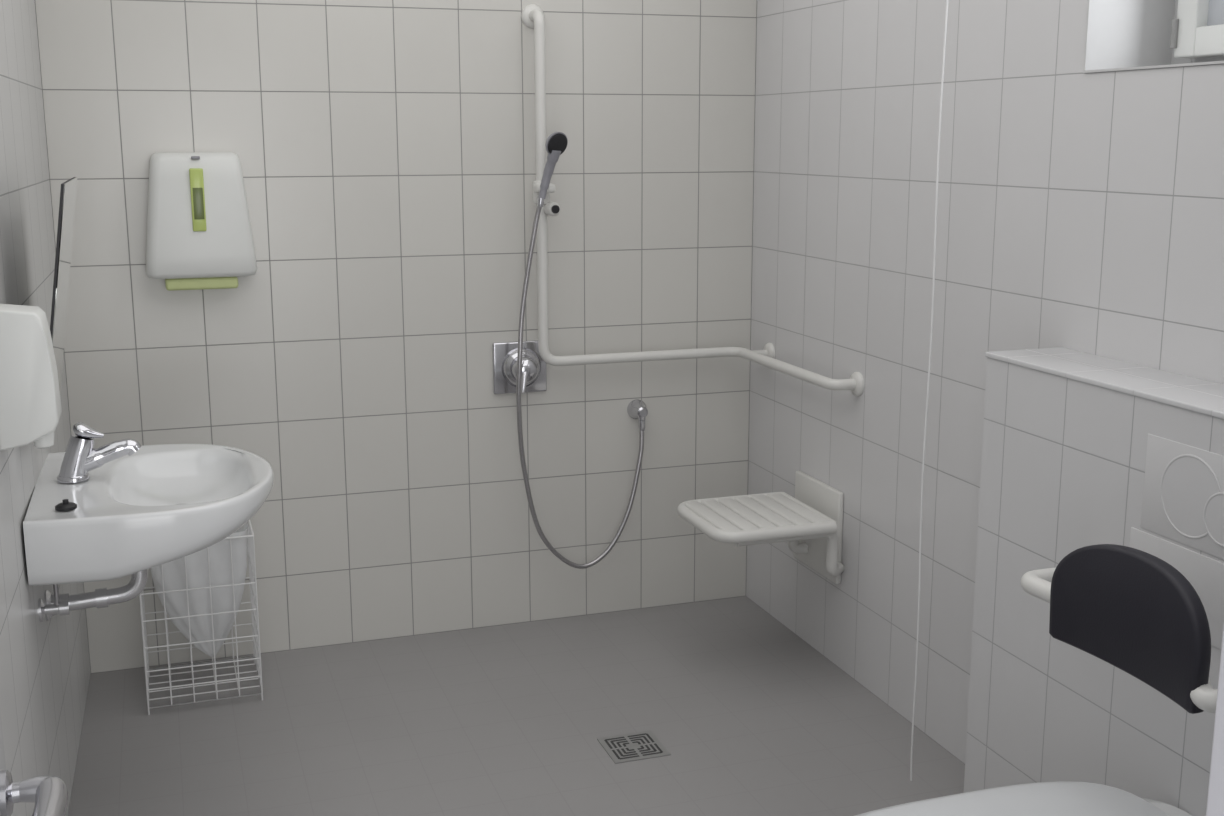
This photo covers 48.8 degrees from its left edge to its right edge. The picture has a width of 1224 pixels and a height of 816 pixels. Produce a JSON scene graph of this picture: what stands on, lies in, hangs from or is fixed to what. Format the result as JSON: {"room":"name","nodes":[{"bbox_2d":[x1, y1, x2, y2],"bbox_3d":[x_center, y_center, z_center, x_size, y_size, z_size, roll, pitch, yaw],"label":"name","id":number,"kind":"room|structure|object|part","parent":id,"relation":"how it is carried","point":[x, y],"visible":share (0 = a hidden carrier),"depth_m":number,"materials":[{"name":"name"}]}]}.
{"room":"accessible bathroom","nodes":[
{"label":"accessible bathroom","id":0,"kind":"room"},
{"bbox_2d":[0,0,90,815],"bbox_3d":[-1.125,-0.080,2.270,0.150,2.500,3.460,-4,12,-18],"label":"wall","id":1,"kind":"structure","parent":0,"point":[45,673],"depth_m":3.05,"materials":[{"name":"tile"}]},
{"bbox_2d":[0,304,61,450],"bbox_3d":[-1.117,-0.060,2.572,0.107,0.274,0.110,-4,12,-18],"label":"soap dispenser","id":2,"kind":"object","parent":1,"relation":"attached to","point":[30,402],"visible":1,"depth_m":2.52,"materials":[{"name":"white plastic"}]},
{"bbox_2d":[38,584,69,621],"bbox_3d":[-1.241,0.409,2.990,0.062,0.128,0.052,-4,12,-18],"label":"angle valve","id":3,"kind":"object","parent":1,"relation":"attached to","point":[61,607],"visible":0.9,"depth_m":2.99,"materials":[{"name":"silver metal"}]},
{"bbox_2d":[50,177,76,392],"bbox_3d":[-1.245,-0.237,2.983,0.131,0.526,0.500,-4,12,-18],"label":"mirror","id":4,"kind":"object","parent":1,"relation":"attached to","point":[68,188],"visible":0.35,"depth_m":2.91,"materials":[{"name":"clear glass"}]},
{"bbox_2d":[44,569,147,620],"bbox_3d":[-1.198,0.400,3.143,0.234,0.172,0.072,-4,12,-18],"label":"drain pipe","id":5,"kind":"object","parent":1,"relation":"attached to","point":[101,597],"visible":0.71,"depth_m":3.14,"materials":[{"name":"silver metal"}]},
{"bbox_2d":[23,444,273,585],"bbox_3d":[-1.060,0.230,3.156,0.525,0.151,0.690,-4,12,-18],"label":"washbasin","id":6,"kind":"object","parent":1,"relation":"attached to","point":[156,505],"visible":0.91,"depth_m":2.90,"materials":[{"name":"white ceramic"}]},
{"bbox_2d":[55,499,76,510],"bbox_3d":[-1.159,0.203,2.859,0.044,0.020,0.044,-4,12,-18],"label":"plug","id":7,"kind":"object","parent":6,"relation":"on","point":[65,505],"visible":1,"depth_m":2.85,"materials":[{"name":"black rubber"}]},
{"bbox_2d":[57,422,140,482],"bbox_3d":[-1.184,0.096,3.108,0.188,0.134,0.070,-4,12,-18],"label":"faucet","id":8,"kind":"object","parent":6,"relation":"on","point":[81,457],"visible":1,"depth_m":3.08,"materials":[{"name":"silver metal"}]},
{"bbox_3d":[-1.202,0.051,3.093,0.067,0.039,0.052,-4,12,-18],"label":"lever","id":9,"kind":"part","parent":8,"relation":"part of","materials":[{"name":"silver metal"}]},
{"bbox_3d":[-1.162,0.110,3.118,0.142,0.072,0.046,-4,12,-18],"label":"spout","id":10,"kind":"part","parent":8,"relation":"part of","materials":[{"name":"silver metal"}]},
{"bbox_2d":[35,0,756,673],"bbox_3d":[-0.465,-0.499,4.339,2.650,2.500,0.120,-4,12,-18],"label":"wall","id":11,"kind":"structure","parent":0,"point":[385,150],"depth_m":4.27,"materials":[{"name":"tile"}]},
{"bbox_2d":[146,152,256,290],"bbox_3d":[-1.210,-0.547,3.948,0.314,0.396,0.114,-4,12,-18],"label":"paper towel dispenser","id":12,"kind":"object","parent":11,"relation":"attached to","point":[199,232],"visible":1,"depth_m":3.90,"materials":[{"name":"white plastic"}]},
{"bbox_2d":[165,277,237,290],"bbox_3d":[-1.215,-0.372,3.992,0.205,0.035,0.077,-4,12,-18],"label":"paper towel","id":13,"kind":"object","parent":12,"relation":"hanging from","point":[172,283],"depth_m":3.95,"materials":[{"name":"green paper"}]},
{"bbox_2d":[492,340,546,393],"bbox_3d":[-0.283,-0.123,4.347,0.180,0.170,0.123,-4,12,-18],"label":"shower mixer","id":14,"kind":"object","parent":11,"relation":"attached to","point":[534,369],"visible":0.84,"depth_m":4.37,"materials":[{"name":"silver metal"}]},
{"bbox_3d":[-0.283,-0.125,4.354,0.132,0.132,0.082,-4,12,-18],"label":"mixer knob","id":15,"kind":"part","parent":14,"relation":"part of","materials":[{"name":"silver metal"}]},
{"bbox_3d":[-0.279,-0.090,4.318,0.024,0.082,0.061,1,11,6],"label":"lever","id":16,"kind":"part","parent":14,"relation":"part of","materials":[{"name":"silver metal"}]},
{"bbox_2d":[627,399,647,420],"bbox_3d":[0.094,0.010,4.533,0.068,0.068,0.068,-4,12,-18],"label":"outlet","id":17,"kind":"object","parent":11,"relation":"attached to","point":[636,409],"visible":1,"depth_m":4.53,"materials":[{"name":"silver metal"}]},
{"bbox_2d":[521,4,863,395],"bbox_3d":[0.225,-0.641,4.055,0.801,1.152,0.796,-4,12,-18],"label":"grab rail","id":18,"kind":"object","parent":11,"relation":"attached to","point":[532,15],"visible":0.98,"depth_m":4.25,"materials":[{"name":"white metal"}]},
{"bbox_3d":[-0.190,-0.625,4.229,0.044,0.044,0.045,-7,13,-29],"label":"clamp knob","id":19,"kind":"part","parent":18,"relation":"part of","materials":[{"name":"white plastic"}]},
{"bbox_2d":[516,132,644,568],"bbox_3d":[-0.080,-0.157,4.334,0.470,1.433,0.119,-6,13,-26],"label":"shower","id":20,"kind":"object","parent":18,"relation":"attached to","point":[556,143],"visible":1,"depth_m":4.27,"materials":[{"name":"grey plastic"}]},
{"bbox_3d":[-0.179,-0.744,4.136,0.089,0.204,0.065,-4,12,-18],"label":"handle","id":21,"kind":"part","parent":20,"relation":"part of","materials":[{"name":"grey plastic"}]},
{"bbox_2d":[68,596,964,815],"bbox_3d":[0.321,1.264,2.165,2.750,0.100,5.320,-4,12,-18],"label":"floor","id":22,"kind":"structure","parent":0,"point":[752,719],"depth_m":3.75,"materials":[{"name":"tile"}]},
{"bbox_2d":[139,520,262,714],"bbox_3d":[-1.222,0.591,3.991,0.322,0.503,0.307,-4,12,-18],"label":"wire basket","id":23,"kind":"object","parent":22,"relation":"on","point":[251,547],"visible":0.79,"depth_m":3.92,"materials":[{"name":"white metal"}]},
{"bbox_2d":[150,522,247,657],"bbox_3d":[-1.220,0.540,3.982,0.302,0.417,0.296,-4,12,-18],"label":"plastic bag","id":24,"kind":"object","parent":23,"relation":"in","point":[174,578],"visible":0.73,"depth_m":3.88,"materials":[{"name":"white plastic"}]},
{"bbox_2d":[597,730,670,763],"bbox_3d":[0.058,0.915,3.641,0.156,0.004,0.156,-4,12,-18],"label":"floor drain","id":25,"kind":"object","parent":22,"relation":"on","point":[643,745],"visible":1,"depth_m":3.63,"materials":[{"name":"metal"}]},
{"bbox_2d":[746,0,1223,763],"bbox_3d":[1.173,-0.237,3.028,0.300,2.500,3.460,-4,12,-18],"label":"wall","id":26,"kind":"structure","parent":0,"point":[1077,210],"depth_m":3.57,"materials":[{"name":"tile"}]},
{"bbox_2d":[677,471,843,583],"bbox_3d":[0.456,0.394,4.126,0.454,0.290,0.398,-4,12,-18],"label":"shower bench","id":27,"kind":"object","parent":26,"relation":"attached to","point":[811,522],"visible":1,"depth_m":4.09,"materials":[{"name":"white plastic"}]},
{"bbox_3d":[0.430,0.331,4.101,0.397,0.037,0.392,-4,12,-18],"label":"seat frame","id":28,"kind":"part","parent":27,"relation":"part of","materials":[{"name":"white plastic"}]},
{"bbox_3d":[0.534,0.438,4.032,0.370,0.168,0.068,-4,12,-18],"label":"support arm","id":29,"kind":"part","parent":27,"relation":"part of"},
{"bbox_3d":[0.456,0.394,4.251,0.365,0.168,0.052,-4,12,-18],"label":"support arm","id":30,"kind":"part","parent":27,"relation":"part of"},
{"bbox_3d":[0.647,0.371,4.240,0.018,0.290,0.300,-4,12,-18],"label":"wall plate","id":31,"kind":"part","parent":27,"relation":"part of","materials":[{"name":"white plastic"}]},
{"bbox_2d":[1083,0,1223,72],"bbox_3d":[1.258,-0.930,2.493,0.224,0.570,0.850,-4,12,-18],"label":"trim","id":32,"kind":"structure","parent":26,"relation":"attached to","point":[1120,35],"depth_m":2.92,"materials":[{"name":"white paint"}]},
{"bbox_2d":[1170,0,1223,63],"bbox_3d":[1.361,-0.937,2.527,0.127,0.570,0.850,-4,12,-18],"label":"window","id":33,"kind":"structure","parent":26,"relation":"in","point":[1197,26],"depth_m":2.82,"materials":[{"name":"white paint"}]},
{"bbox_3d":[1.346,-0.925,2.517,0.007,0.380,0.605,-4,12,-18],"label":"pane","id":34,"kind":"part","parent":33,"relation":"part of","materials":[{"name":"clear glass"}]},
{"bbox_2d":[964,357,1223,815],"bbox_3d":[1.207,0.604,2.300,0.200,1.138,1.770,-4,12,-18],"label":"wall","id":35,"kind":"structure","parent":0,"point":[1063,463],"depth_m":2.78,"materials":[{"name":"tile"}]},
{"bbox_2d":[855,781,1191,815],"bbox_3d":[0.678,0.916,2.315,0.835,0.378,0.384,-4,12,-18],"label":"toilet","id":36,"kind":"object","parent":35,"relation":"attached to","point":[1057,798],"visible":1,"depth_m":2.41,"materials":[{"name":"white ceramic"}]},
{"bbox_3d":[0.688,0.939,2.323,0.813,0.330,0.366,-4,12,-18],"label":"bowl","id":37,"kind":"part","parent":36,"relation":"part of","materials":[{"name":"white ceramic"}]},
{"bbox_2d":[985,347,1223,418],"bbox_3d":[1.204,0.040,2.187,0.204,0.012,1.774,-4,12,-18],"label":"shelf","id":38,"kind":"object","parent":35,"relation":"on","point":[1193,394],"depth_m":2.66,"materials":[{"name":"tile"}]},
{"bbox_2d":[1021,544,1217,713],"bbox_3d":[0.939,0.332,2.353,0.241,0.217,0.613,-4,12,-18],"label":"support","id":39,"kind":"object","parent":35,"relation":"attached to","point":[1130,609],"visible":0.99,"depth_m":2.25,"materials":[{"name":"black plastic"}]},
{"bbox_2d":[1129,434,1223,648],"bbox_3d":[1.046,0.244,2.387,0.005,0.340,0.370,-4,12,-18],"label":"flush plate","id":40,"kind":"object","parent":35,"relation":"attached to","point":[1183,493],"visible":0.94,"depth_m":2.41,"materials":[{"name":"white plastic"}]},
{"bbox_3d":[0.059,-1.435,2.399,2.750,0.100,3.710,-4,12,-18],"label":"ceiling","id":41,"kind":"structure","parent":0,"visible":0},
{"bbox_2d":[910,0,947,780],"bbox_3d":[0.711,-0.283,2.979,0.060,2.390,0.060,-4,12,-18],"label":"pull cord","id":42,"kind":"object","parent":41,"relation":"hanging from","point":[946,14],"visible":1,"depth_m":3.02,"materials":[{"name":"white plastic"}]},
{"bbox_3d":[0.655,0.172,1.006,2.700,2.500,0.120,-4,12,-18],"label":"wall","id":43,"kind":"structure","parent":0,"visible":0},
{"bbox_2d":[0,711,67,815],"bbox_3d":[-0.569,0.389,1.185,0.113,1.992,0.885,-4,12,-18],"label":"door","id":44,"kind":"structure","parent":43,"relation":"in","point":[49,794],"depth_m":1.55,"materials":[{"name":"metal"}]},
{"bbox_3d":[-0.654,0.456,1.520,0.073,0.054,0.168,-4,12,-18],"label":"handle","id":45,"kind":"part","parent":44,"relation":"part of","materials":[{"name":"silver metal"}]},
{"bbox_2d":[1206,626,1223,815],"bbox_3d":[0.075,0.407,0.855,1.036,2.100,0.142,-4,12,-18],"label":"trim","id":46,"kind":"structure","parent":43,"relation":"attached to","point":[1215,800],"depth_m":1.02,"materials":[{"name":"paint"}]}
]}

